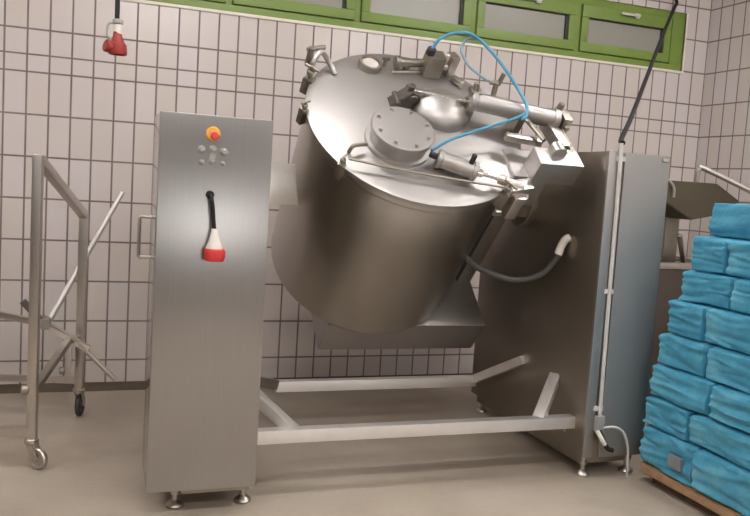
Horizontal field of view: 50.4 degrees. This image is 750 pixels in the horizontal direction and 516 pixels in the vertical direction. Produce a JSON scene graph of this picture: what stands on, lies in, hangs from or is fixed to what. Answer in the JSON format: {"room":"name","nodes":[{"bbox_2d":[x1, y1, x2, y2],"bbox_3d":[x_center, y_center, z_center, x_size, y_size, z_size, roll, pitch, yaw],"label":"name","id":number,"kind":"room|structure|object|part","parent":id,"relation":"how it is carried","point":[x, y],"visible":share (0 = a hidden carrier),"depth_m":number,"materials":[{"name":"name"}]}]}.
{"room":"food processing factory","nodes":[
{"label":"food processing factory","id":0,"kind":"room"},
{"bbox_2d":[0,387,710,515],"bbox_3d":[-0.386,1.415,0.806,9.693,0.200,9.400,2,6,-20],"label":"floor","id":1,"kind":"structure","parent":0,"point":[93,467],"depth_m":3.89,"materials":[{"name":"concrete"}]},
{"bbox_2d":[0,154,124,469],"bbox_3d":[-1.823,0.194,4.072,0.931,1.444,1.058,3,5,-5],"label":"trolley","id":2,"kind":"object","parent":1,"relation":"on","point":[41,167],"visible":1,"depth_m":3.89,"materials":[{"name":"metal"}]},
{"bbox_3d":[-2.031,0.308,4.321,0.524,0.088,0.034,4,5,8],"label":"rail","id":3,"kind":"part","parent":2,"relation":"part of","materials":[{"name":"metal"}]},
{"bbox_3d":[-1.911,0.782,3.642,0.660,0.045,0.045,3,5,-6],"label":"rail","id":4,"kind":"part","parent":2,"relation":"part of","materials":[{"name":"metal"}]},
{"bbox_3d":[-1.601,0.602,3.646,0.035,0.047,0.048,2,6,-20],"label":"post knob","id":5,"kind":"part","parent":2,"relation":"part of","materials":[{"name":"metal"}]},
{"bbox_3d":[-1.545,0.188,3.618,0.042,1.305,0.042,3,5,-6],"label":"post","id":6,"kind":"part","parent":2,"relation":"part of","materials":[{"name":"metal"}]},
{"bbox_3d":[-1.983,0.667,4.422,0.660,0.035,0.035,3,5,-6],"label":"rail","id":7,"kind":"part","parent":2,"relation":"part of","materials":[{"name":"metal"}]},
{"bbox_3d":[-1.551,-0.340,3.964,0.042,0.327,0.803,3,5,-6],"label":"rail","id":8,"kind":"part","parent":2,"relation":"part of","materials":[{"name":"metal"}]},
{"bbox_3d":[-1.707,0.614,4.343,0.035,0.042,0.040,2,6,-20],"label":"stub knob","id":9,"kind":"part","parent":2,"relation":"part of","materials":[{"name":"metal"}]},
{"bbox_3d":[-1.673,0.532,4.346,0.034,0.200,0.034,2,6,-20],"label":"stub post","id":10,"kind":"part","parent":2,"relation":"part of","materials":[{"name":"metal"}]},
{"bbox_3d":[-1.665,0.417,4.287,0.261,0.169,0.036,3,5,-8],"label":"lever arm","id":11,"kind":"part","parent":2,"relation":"part of","materials":[{"name":"silver metal"}]},
{"bbox_3d":[-1.628,0.242,4.414,0.042,0.990,0.042,3,5,-6],"label":"post","id":12,"kind":"part","parent":2,"relation":"part of","materials":[{"name":"metal"}]},
{"bbox_3d":[-1.624,-0.012,4.471,0.424,0.743,0.036,-1,7,-40],"label":"slant rod","id":13,"kind":"part","parent":2,"relation":"part of","materials":[{"name":"metal"}]},
{"bbox_3d":[-1.501,0.566,4.315,0.209,0.196,0.028,3,5,-2],"label":"lever","id":14,"kind":"part","parent":2,"relation":"part of","materials":[{"name":"metal"}]},
{"bbox_2d":[136,31,670,508],"bbox_3d":[0.015,-0.100,4.254,2.521,2.225,1.723,2,6,-20],"label":"mixer","id":15,"kind":"object","parent":1,"relation":"on","point":[403,178],"visible":1,"depth_m":3.92,"materials":[{"name":"metal"}]},
{"bbox_3d":[-0.965,-0.088,3.331,0.058,0.185,0.016,2,6,-20],"label":"door handle","id":16,"kind":"part","parent":15,"relation":"part of","materials":[{"name":"metal"}]},
{"bbox_3d":[-0.667,0.196,3.217,0.443,1.525,0.016,2,6,-20],"label":"panel","id":17,"kind":"part","parent":15,"relation":"part of","materials":[{"name":"metal"}]},
{"bbox_3d":[-0.647,-0.181,3.149,0.044,0.170,0.045,2,6,-20],"label":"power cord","id":18,"kind":"part","parent":15,"relation":"part of","materials":[{"name":"black rubber"}]},
{"bbox_3d":[-0.642,-0.403,3.147,0.024,0.060,0.004,2,6,-20],"label":"indicator plate","id":19,"kind":"part","parent":15,"relation":"part of","materials":[{"name":"grey plastic"}]},
{"bbox_3d":[-0.560,-0.384,4.082,0.355,0.210,0.200,2,6,-20],"label":"trunnion arm","id":20,"kind":"part","parent":15,"relation":"part of","materials":[{"name":"metal"}]},
{"bbox_3d":[-0.080,-0.505,3.658,0.093,0.059,0.046,2,6,-20],"label":"handle","id":21,"kind":"part","parent":15,"relation":"part of","materials":[{"name":"metal"}]},
{"bbox_3d":[-0.024,-1.008,4.134,0.092,0.068,0.070,2,6,-20],"label":"sight glass","id":22,"kind":"part","parent":15,"relation":"part of","materials":[{"name":"glass"}]},
{"bbox_3d":[0.204,-0.663,3.985,1.132,0.797,0.829,2,6,-20],"label":"lid","id":23,"kind":"part","parent":15,"relation":"part of","materials":[{"name":"metal"}]},
{"bbox_3d":[0.269,-0.388,3.675,0.797,0.099,0.030,2,5,-13],"label":"tie rod","id":24,"kind":"part","parent":15,"relation":"part of","materials":[{"name":"metal"}]},
{"bbox_3d":[0.292,-1.077,4.150,0.048,0.056,0.056,2,6,-20],"label":"valve knob","id":25,"kind":"part","parent":15,"relation":"part of","materials":[{"name":"black plastic"}]},
{"bbox_3d":[0.335,-0.811,3.987,0.305,0.054,0.022,2,5,-12],"label":"piston rod","id":26,"kind":"part","parent":15,"relation":"part of","materials":[{"name":"silver metal"}]},
{"bbox_3d":[0.583,-0.381,3.759,0.230,0.075,0.041,3,5,-7],"label":"piston rod","id":27,"kind":"part","parent":15,"relation":"part of","materials":[{"name":"silver metal"}]},
{"bbox_3d":[0.708,-0.347,4.538,0.340,0.320,0.320,2,6,-20],"label":"trunnion arm","id":28,"kind":"part","parent":15,"relation":"part of","materials":[{"name":"metal"}]},
{"bbox_3d":[0.672,-0.291,3.832,0.213,0.212,0.143,2,6,-20],"label":"clamp lever","id":29,"kind":"part","parent":15,"relation":"part of","materials":[{"name":"metal"}]},
{"bbox_3d":[0.795,-0.650,3.989,0.024,0.142,0.166,0,7,-37],"label":"pivot rod","id":30,"kind":"part","parent":15,"relation":"part of","materials":[{"name":"metal"}]},
{"bbox_3d":[0.852,-0.604,3.973,0.363,0.232,0.281,-2,7,-44],"label":"lift arm","id":31,"kind":"part","parent":15,"relation":"part of","materials":[{"name":"metal"}]},
{"bbox_3d":[0.979,-0.579,4.032,0.026,0.143,0.148,1,6,-26],"label":"pivot rod","id":32,"kind":"part","parent":15,"relation":"part of","materials":[{"name":"metal"}]},
{"bbox_3d":[1.107,0.242,3.929,0.053,1.530,0.016,2,6,-20],"label":"corner panel","id":33,"kind":"part","parent":15,"relation":"part of","materials":[{"name":"metal"}]},
{"bbox_3d":[1.296,0.250,3.997,0.269,1.524,0.016,2,6,-20],"label":"door","id":34,"kind":"part","parent":15,"relation":"part of","materials":[{"name":"metal"}]},
{"bbox_2d":[640,460,743,515],"bbox_3d":[1.858,1.127,3.813,0.865,0.097,0.795,2,6,-20],"label":"pallet","id":35,"kind":"object","parent":1,"relation":"on","point":[712,507],"visible":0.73,"depth_m":3.71,"materials":[{"name":"brown wood"}]},
{"bbox_2d":[638,424,705,486],"bbox_3d":[1.781,0.958,3.985,0.863,0.197,0.402,2,6,-20],"label":"sack","id":36,"kind":"object","parent":35,"relation":"on","point":[672,455],"visible":0.46,"depth_m":3.82,"materials":[{"name":"plastic"}]},
{"bbox_2d":[642,395,698,441],"bbox_3d":[1.787,0.781,4.004,0.844,0.149,0.332,2,6,-20],"label":"sack","id":37,"kind":"object","parent":36,"relation":"on","point":[665,415],"visible":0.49,"depth_m":3.83,"materials":[{"name":"plastic"}]},
{"bbox_2d":[649,363,721,415],"bbox_3d":[1.812,0.632,3.928,0.846,0.162,0.426,2,6,-20],"label":"sack","id":38,"kind":"object","parent":37,"relation":"on","point":[687,390],"visible":0.52,"depth_m":3.74,"materials":[{"name":"plastic"}]},
{"bbox_2d":[657,332,718,377],"bbox_3d":[1.822,0.471,3.950,0.803,0.154,0.334,2,6,-20],"label":"sack","id":39,"kind":"object","parent":38,"relation":"on","point":[676,351],"visible":0.53,"depth_m":3.78,"materials":[{"name":"plastic"}]},
{"bbox_2d":[667,299,718,341],"bbox_3d":[1.835,0.308,3.960,0.770,0.167,0.259,2,6,-20],"label":"sack","id":40,"kind":"object","parent":39,"relation":"on","point":[686,319],"visible":0.43,"depth_m":3.80,"materials":[{"name":"plastic"}]},
{"bbox_2d":[678,270,742,309],"bbox_3d":[1.880,0.157,3.885,0.717,0.151,0.342,2,6,-20],"label":"sack","id":41,"kind":"object","parent":40,"relation":"on","point":[712,289],"visible":0.7,"depth_m":3.74,"materials":[{"name":"plastic"}]},
{"bbox_2d":[691,236,749,274],"bbox_3d":[1.892,-0.005,3.892,0.694,0.169,0.221,2,6,-20],"label":"sack","id":42,"kind":"object","parent":41,"relation":"on","point":[710,254],"visible":0.71,"depth_m":3.76,"materials":[{"name":"plastic"}]},
{"bbox_2d":[708,203,749,239],"bbox_3d":[1.943,-0.166,3.849,0.612,0.164,0.261,2,6,-20],"label":"sack","id":43,"kind":"object","parent":42,"relation":"on","point":[727,220],"visible":1,"depth_m":3.74,"materials":[{"name":"plastic"}]},
{"bbox_2d":[691,449,749,515],"bbox_3d":[1.907,1.000,3.620,0.876,0.197,0.368,2,6,-20],"label":"sack","id":44,"kind":"object","parent":35,"relation":"on","point":[713,475],"visible":0.85,"depth_m":3.49,"materials":[{"name":"plastic"}]},
{"bbox_2d":[689,413,749,469],"bbox_3d":[1.914,0.823,3.640,0.848,0.149,0.438,2,6,-20],"label":"sack","id":45,"kind":"object","parent":44,"relation":"on","point":[731,443],"visible":0.8,"depth_m":3.51,"materials":[{"name":"plastic"}]},
{"bbox_2d":[708,384,749,433],"bbox_3d":[1.936,0.673,3.572,0.843,0.162,0.328,2,6,-20],"label":"sack","id":46,"kind":"object","parent":45,"relation":"on","point":[730,406],"visible":0.91,"depth_m":3.46,"materials":[{"name":"plastic"}]},
{"bbox_2d":[706,346,749,393],"bbox_3d":[1.949,0.511,3.600,0.800,0.154,0.408,2,6,-20],"label":"sack","id":47,"kind":"object","parent":46,"relation":"on","point":[726,366],"visible":0.92,"depth_m":3.52,"materials":[{"name":"plastic"}]},
{"bbox_2d":[705,308,749,355],"bbox_3d":[1.953,0.348,3.615,0.774,0.167,0.468,2,6,-20],"label":"sack","id":48,"kind":"object","parent":47,"relation":"on","point":[730,329],"visible":0.89,"depth_m":3.57,"materials":[{"name":"plastic"}]},
{"bbox_2d":[730,279,749,314],"bbox_3d":[2.001,0.195,3.556,0.730,0.151,0.358,2,6,-20],"label":"sack","id":49,"kind":"object","parent":48,"relation":"on","point":[740,298],"visible":1,"depth_m":3.54,"materials":[{"name":"plastic"}]},
{"bbox_2d":[726,240,749,279],"bbox_3d":[2.002,0.031,3.580,0.693,0.169,0.438,2,6,-20],"label":"sack","id":50,"kind":"object","parent":49,"relation":"on","point":[739,259],"visible":1,"depth_m":3.60,"materials":[{"name":"plastic"}]},
{"bbox_2d":[649,164,749,386],"bbox_3d":[1.975,0.196,5.437,0.963,1.663,0.962,2,6,-20],"label":"hopper","id":51,"kind":"object","parent":1,"relation":"on","point":[693,200],"visible":0.31,"depth_m":5.17,"materials":[{"name":"grey metal"}]},
{"bbox_3d":[2.044,0.433,5.252,0.650,0.735,0.015,2,6,-20],"label":"stand panel","id":52,"kind":"part","parent":51,"relation":"part of","materials":[{"name":"metal"}]},
{"bbox_2d":[661,217,679,262],"bbox_3d":[1.972,-0.137,5.484,0.110,0.345,0.200,2,6,-20],"label":"outlet","id":53,"kind":"object","parent":51,"relation":"attached to","point":[671,225],"depth_m":5.39,"materials":[{"name":"metal"}]},
{"bbox_3d":[1.797,-0.498,5.062,0.256,0.213,0.048,3,5,-3],"label":"guard rail","id":54,"kind":"part","parent":51,"relation":"part of","materials":[{"name":"metal"}]},
{"bbox_3d":[1.956,0.019,5.528,0.720,0.045,0.740,2,6,-20],"label":"stand frame","id":55,"kind":"part","parent":51,"relation":"part of","materials":[{"name":"metal"}]},
{"bbox_3d":[2.353,-0.371,5.246,0.569,0.453,0.257,4,5,7],"label":"guard rail","id":56,"kind":"part","parent":51,"relation":"part of","materials":[{"name":"metal"}]},
{"bbox_2d":[0,0,712,383],"bbox_3d":[-1.807,-0.920,4.942,9.693,3.500,0.200,2,6,-20],"label":"wall","id":57,"kind":"structure","parent":0,"point":[90,111],"depth_m":5.03,"materials":[{"name":"white tile"}]},
{"bbox_2d":[0,373,471,393],"bbox_3d":[-1.873,0.808,4.987,9.293,0.046,0.045,2,6,-20],"label":"baseboard","id":58,"kind":"structure","parent":57,"relation":"attached to","point":[123,385],"depth_m":5.05,"materials":[{"name":"tile"}]},
{"bbox_2d":[120,0,688,73],"bbox_3d":[-0.052,-1.759,5.390,5.290,0.466,0.072,2,6,-20],"label":"trim","id":59,"kind":"structure","parent":57,"relation":"attached to","point":[681,71],"depth_m":5.47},
{"bbox_2d":[147,0,685,70],"bbox_3d":[-0.057,-1.768,5.383,5.275,0.448,0.111,2,6,-20],"label":"window","id":60,"kind":"structure","parent":57,"relation":"in","point":[602,30],"depth_m":5.77,"materials":[{"name":"green paint"}]},
{"bbox_3d":[-1.331,-1.806,4.926,0.810,0.340,0.056,2,6,-20],"label":"sash","id":61,"kind":"part","parent":60,"relation":"part of","materials":[{"name":"green paint"}]},
{"bbox_3d":[-0.520,-1.782,5.218,0.810,0.340,0.056,2,6,-20],"label":"sash","id":62,"kind":"part","parent":60,"relation":"part of","materials":[{"name":"green paint"}]},
{"bbox_3d":[-0.524,-1.771,5.227,0.714,0.205,0.008,2,6,-20],"label":"pane","id":63,"kind":"part","parent":60,"relation":"part of","materials":[{"name":"glass"}]},
{"bbox_3d":[0.287,-1.747,5.519,0.714,0.205,0.008,2,6,-20],"label":"pane","id":64,"kind":"part","parent":60,"relation":"part of","materials":[{"name":"glass"}]},
{"bbox_3d":[0.290,-1.758,5.510,0.810,0.340,0.056,2,6,-20],"label":"sash","id":65,"kind":"part","parent":60,"relation":"part of","materials":[{"name":"green paint"}]},
{"bbox_3d":[1.098,-1.723,5.811,0.714,0.205,0.008,2,6,-20],"label":"pane","id":66,"kind":"part","parent":60,"relation":"part of","materials":[{"name":"glass"}]},
{"bbox_3d":[1.101,-1.734,5.802,0.810,0.340,0.056,2,6,-20],"label":"sash","id":67,"kind":"part","parent":60,"relation":"part of","materials":[{"name":"green paint"}]},
{"bbox_3d":[1.908,-1.700,6.103,0.714,0.205,0.008,2,6,-20],"label":"pane","id":68,"kind":"part","parent":60,"relation":"part of","materials":[{"name":"glass"}]},
{"bbox_3d":[1.912,-1.710,6.094,0.810,0.340,0.056,2,6,-20],"label":"sash","id":69,"kind":"part","parent":60,"relation":"part of","materials":[{"name":"green paint"}]},
{"bbox_3d":[1.940,-1.843,6.043,0.170,0.038,0.030,2,6,-20],"label":"handle","id":70,"kind":"part","parent":60,"relation":"part of","materials":[{"name":"silver metal"}]},
{"bbox_2d":[618,0,678,144],"bbox_3d":[1.773,-1.536,4.980,0.050,1.835,2.653,6,6,23],"label":"cable","id":71,"kind":"object","parent":57,"relation":"attached to","point":[637,101],"visible":0.97,"depth_m":4.70,"materials":[{"name":"black rubber"}]},
{"bbox_2d":[688,0,749,257],"bbox_3d":[4.227,-0.281,2.149,0.200,3.500,9.200,2,6,-20],"label":"wall","id":72,"kind":"structure","parent":0,"point":[724,138],"depth_m":6.14,"materials":[{"name":"white tile"}]},
{"bbox_3d":[-0.157,-2.212,0.469,9.693,0.100,9.400,2,6,-20],"label":"ceiling","id":73,"kind":"structure","parent":0,"visible":0},
{"bbox_2d":[102,0,126,55],"bbox_3d":[-1.271,-1.789,3.964,0.120,1.525,0.097,2,6,-20],"label":"socket","id":74,"kind":"object","parent":73,"relation":"hanging from","point":[115,45],"visible":1,"depth_m":4.01,"materials":[{"name":"red plastic"}]}
]}

